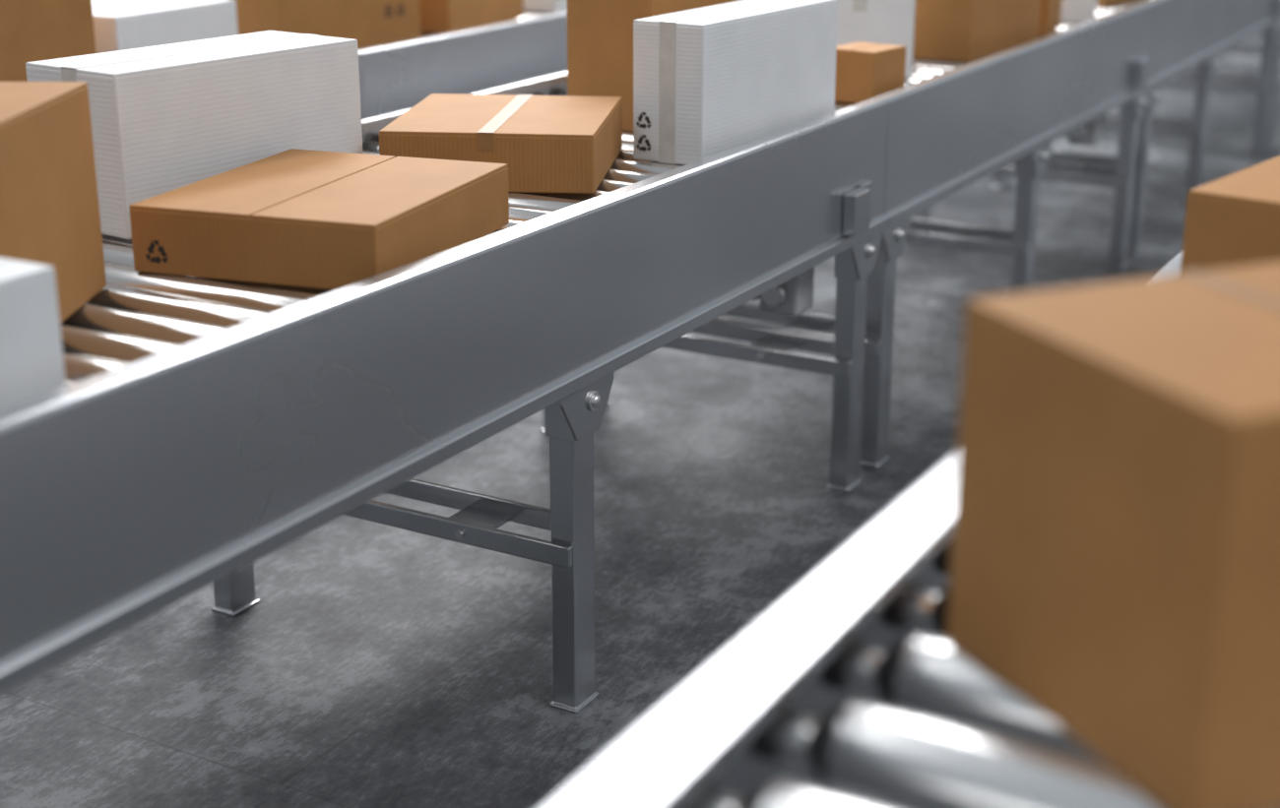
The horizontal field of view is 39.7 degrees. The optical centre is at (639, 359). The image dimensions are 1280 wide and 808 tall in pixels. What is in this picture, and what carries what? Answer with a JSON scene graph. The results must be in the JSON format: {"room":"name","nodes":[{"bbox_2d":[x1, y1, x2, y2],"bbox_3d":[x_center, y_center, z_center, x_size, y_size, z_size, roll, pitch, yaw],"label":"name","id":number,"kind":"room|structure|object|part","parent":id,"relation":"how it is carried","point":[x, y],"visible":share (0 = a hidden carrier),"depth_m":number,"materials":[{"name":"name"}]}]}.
{"room":"factory floor","nodes":[
{"label":"factory floor","id":0,"kind":"room"},
{"bbox_2d":[0,30,1279,807],"bbox_3d":[4.064,-1.333,9.215,30.000,0.120,36.000,10,20,28],"label":"floor","id":1,"kind":"structure","parent":0,"point":[375,665],"depth_m":3.33,"materials":[{"name":"concrete"}]},
{"bbox_2d":[357,10,567,120],"bbox_3d":[-0.415,-0.751,5.758,0.865,0.838,10.737,10,20,28],"label":"conveyor","id":2,"kind":"object","parent":1,"relation":"on","point":[394,77],"visible":0.15,"depth_m":4.77,"materials":[{"name":"metal"}]},
{"bbox_2d":[0,0,96,81],"bbox_3d":[-1.457,-0.718,3.773,0.400,0.361,0.401,10,20,28],"label":"cardboard box","id":3,"kind":"object","parent":2,"relation":"on","point":[31,31],"visible":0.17,"depth_m":3.72,"materials":[{"name":"brown cardboard"}]},
{"bbox_2d":[91,0,238,53],"bbox_3d":[-1.245,-0.763,4.236,0.380,0.171,0.421,9,19,25],"label":"cardboard box","id":4,"kind":"object","parent":2,"relation":"on","point":[118,25],"visible":0.41,"depth_m":4.12,"materials":[{"name":"white cardboard"}]},
{"bbox_2d":[235,0,420,49],"bbox_3d":[-0.903,-0.988,4.733,0.360,0.301,0.541,11,21,32],"label":"cardboard box","id":5,"kind":"object","parent":2,"relation":"on","point":[373,23],"visible":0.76,"depth_m":4.62,"materials":[{"name":"brown cardboard"}]},
{"bbox_2d":[419,0,523,33],"bbox_3d":[-0.620,-1.121,5.258,0.380,0.241,0.461,7,19,22],"label":"cardboard box","id":6,"kind":"object","parent":2,"relation":"on","point":[436,16],"visible":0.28,"depth_m":5.08,"materials":[{"name":"brown cardboard"}]},
{"bbox_2d":[523,0,567,13],"bbox_3d":[-0.289,-1.280,5.734,0.340,0.261,0.421,11,20,31],"label":"cardboard box","id":7,"kind":"object","parent":2,"relation":"on","point":[541,6],"visible":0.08,"depth_m":5.54,"materials":[{"name":"white cardboard"}]},
{"bbox_2d":[0,0,1279,713],"bbox_3d":[0.816,-0.542,5.092,0.865,0.838,10.737,10,20,28],"label":"conveyor","id":8,"kind":"object","parent":1,"relation":"on","point":[199,428],"visible":0.73,"depth_m":2.76,"materials":[{"name":"metal"}]},
{"bbox_2d":[0,257,65,410],"bbox_3d":[-0.808,-0.003,1.841,0.240,0.152,0.320,10,20,28],"label":"cardboard box","id":9,"kind":"object","parent":8,"relation":"on","point":[32,363],"visible":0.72,"depth_m":1.88,"materials":[{"name":"white cardboard"}]},
{"bbox_2d":[0,81,106,323],"bbox_3d":[-0.901,-0.175,2.180,0.350,0.278,0.381,0,17,1],"label":"cardboard box","id":10,"kind":"object","parent":8,"relation":"on","point":[49,207],"visible":0.78,"depth_m":2.21,"materials":[{"name":"brown cardboard"}]},
{"bbox_2d":[25,30,362,239],"bbox_3d":[-0.704,-0.376,2.868,0.212,0.249,0.501,12,21,34],"label":"cardboard box","id":11,"kind":"object","parent":8,"relation":"on","point":[164,118],"visible":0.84,"depth_m":2.75,"materials":[{"name":"white cardboard"}]},
{"bbox_2d":[128,148,509,290],"bbox_3d":[-0.455,-0.212,2.602,0.380,0.095,0.445,6,18,18],"label":"cardboard box","id":12,"kind":"object","parent":8,"relation":"on","point":[332,221],"visible":0.95,"depth_m":2.45,"materials":[{"name":"brown cardboard"}]},
{"bbox_2d":[378,93,622,193],"bbox_3d":[-0.236,-0.390,3.163,0.365,0.101,0.411,2,17,6],"label":"cardboard box","id":13,"kind":"object","parent":8,"relation":"on","point":[547,144],"visible":0.94,"depth_m":2.98,"materials":[{"name":"brown cardboard"}]},
{"bbox_2d":[566,0,741,131],"bbox_3d":[0.058,-0.652,3.646,0.240,0.311,0.351,16,24,42],"label":"cardboard box","id":14,"kind":"object","parent":8,"relation":"on","point":[600,32],"visible":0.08,"depth_m":3.53,"materials":[{"name":"brown cardboard"}]},
{"bbox_2d":[633,0,837,164],"bbox_3d":[0.192,-0.545,3.400,0.148,0.254,0.531,11,20,31],"label":"cardboard box","id":15,"kind":"object","parent":8,"relation":"on","point":[709,81],"visible":0.94,"depth_m":3.24,"materials":[{"name":"white cardboard"}]},
{"bbox_2d":[834,41,905,103],"bbox_3d":[0.496,-0.631,3.905,0.125,0.115,0.140,13,22,36],"label":"cardboard box","id":16,"kind":"object","parent":8,"relation":"on","point":[864,71],"visible":0.75,"depth_m":3.85,"materials":[{"name":"brown cardboard"}]},
{"bbox_2d":[836,0,915,77],"bbox_3d":[0.543,-0.807,4.340,0.250,0.191,0.271,3,18,9],"label":"cardboard box","id":17,"kind":"object","parent":8,"relation":"on","point":[883,22],"visible":0.55,"depth_m":4.20,"materials":[{"name":"white cardboard"}]},
{"bbox_3d":[0.803,-0.537,4.656,0.405,0.288,2.351,10,20,28],"label":"drive motor","id":18,"kind":"part","parent":8,"relation":"part of","materials":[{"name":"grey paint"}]},
{"bbox_2d":[912,0,1040,62],"bbox_3d":[0.837,-0.978,4.702,0.300,0.301,0.481,11,20,31],"label":"cardboard box","id":19,"kind":"object","parent":8,"relation":"on","point":[961,31],"visible":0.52,"depth_m":4.52,"materials":[{"name":"brown cardboard"}]},
{"bbox_2d":[1037,0,1061,35],"bbox_3d":[1.060,-1.063,5.109,0.280,0.221,0.221,7,19,21],"label":"cardboard box","id":20,"kind":"object","parent":8,"relation":"on","point":[1050,10],"visible":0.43,"depth_m":5.00,"materials":[{"name":"brown cardboard"}]},
{"bbox_2d":[1060,0,1097,22],"bbox_3d":[1.265,-1.150,5.418,0.260,0.201,0.301,5,18,15],"label":"cardboard box","id":21,"kind":"object","parent":8,"relation":"on","point":[1072,11],"visible":0.25,"depth_m":5.28,"materials":[{"name":"white cardboard"}]},
{"bbox_2d":[1096,0,1130,5],"bbox_3d":[1.481,-1.341,5.928,0.340,0.261,0.401,13,22,36],"label":"cardboard box","id":22,"kind":"object","parent":8,"relation":"on","point":[1100,2],"visible":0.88,"depth_m":5.74,"materials":[{"name":"brown cardboard"}]},
{"bbox_2d":[545,251,1279,807],"bbox_3d":[1.472,0.109,3.014,0.865,0.838,8.797,10,20,28],"label":"conveyor","id":23,"kind":"object","parent":1,"relation":"on","point":[853,691],"visible":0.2,"depth_m":1.28,"materials":[{"name":"metal"}]},
{"bbox_2d":[947,261,1279,807],"bbox_3d":[0.479,0.105,1.287,0.400,0.278,0.294,-7,19,-22],"label":"cardboard box","id":24,"kind":"object","parent":23,"relation":"on","point":[1116,553],"visible":1,"depth_m":1.17,"materials":[{"name":"brown cardboard"}]},
{"bbox_2d":[1180,155,1279,271],"bbox_3d":[0.902,-0.122,2.155,0.340,0.191,0.401,14,22,38],"label":"cardboard box","id":25,"kind":"object","parent":23,"relation":"on","point":[1232,221],"visible":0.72,"depth_m":2.07,"materials":[{"name":"brown cardboard"}]}
]}

